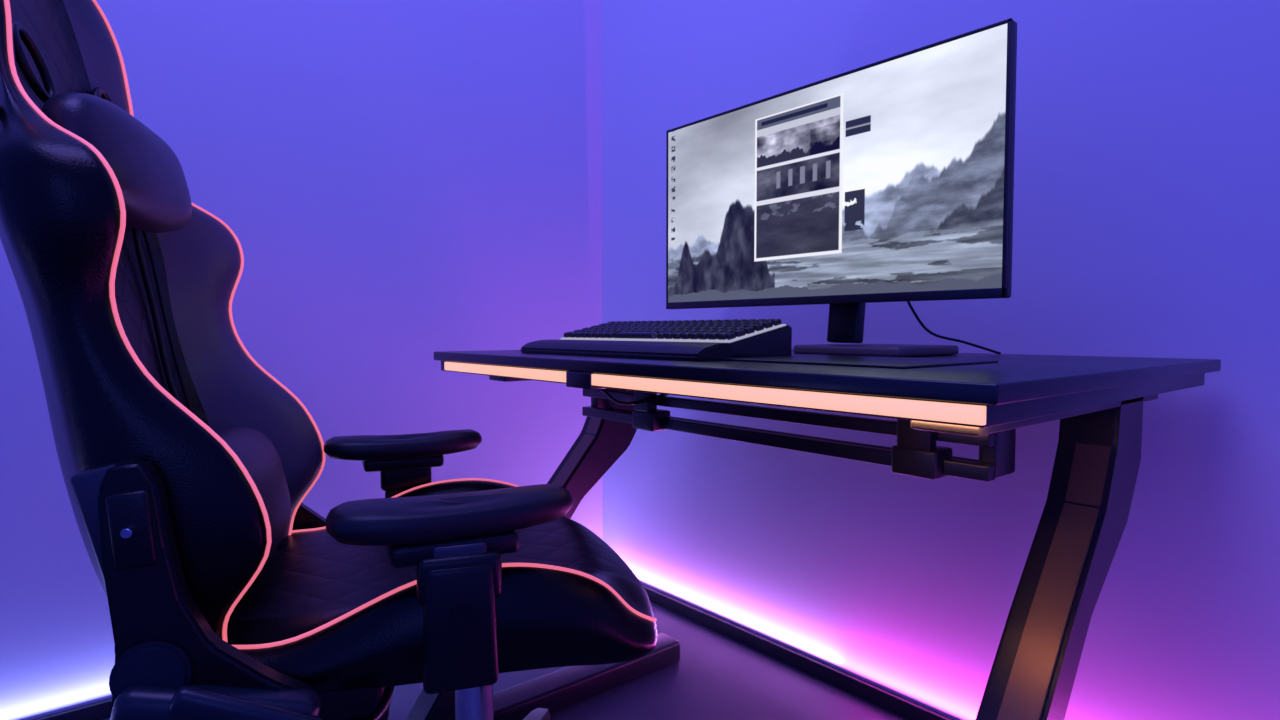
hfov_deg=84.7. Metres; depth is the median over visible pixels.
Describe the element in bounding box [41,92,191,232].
pillow
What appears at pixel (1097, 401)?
desk
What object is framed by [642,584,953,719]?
baseboard
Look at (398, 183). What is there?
wall
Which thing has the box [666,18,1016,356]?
monitor
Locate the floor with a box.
[103,601,907,719]
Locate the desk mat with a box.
[720,354,997,368]
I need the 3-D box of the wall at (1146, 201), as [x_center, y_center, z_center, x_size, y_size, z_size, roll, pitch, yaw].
[1.227,-0.588,0.641,0.100,2.700,4.300,-2,3,-40]
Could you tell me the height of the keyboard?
0.059 m
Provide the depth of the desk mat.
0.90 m
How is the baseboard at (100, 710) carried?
attached to the wall at (398, 183)
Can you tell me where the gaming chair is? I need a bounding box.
[0,0,656,719]
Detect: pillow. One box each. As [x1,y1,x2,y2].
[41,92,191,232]
[215,427,290,564]
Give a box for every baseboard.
[31,698,111,719]
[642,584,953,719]
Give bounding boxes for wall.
[0,0,602,719]
[601,0,1279,719]
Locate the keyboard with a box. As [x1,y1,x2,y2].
[520,319,791,360]
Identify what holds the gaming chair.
on the floor
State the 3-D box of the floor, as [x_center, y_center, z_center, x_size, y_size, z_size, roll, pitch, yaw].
[-0.390,0.868,-0.637,4.300,0.100,4.300,-2,3,-40]
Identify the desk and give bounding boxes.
[406,349,1220,719]
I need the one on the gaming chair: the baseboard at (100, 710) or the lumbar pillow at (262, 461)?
the lumbar pillow at (262, 461)

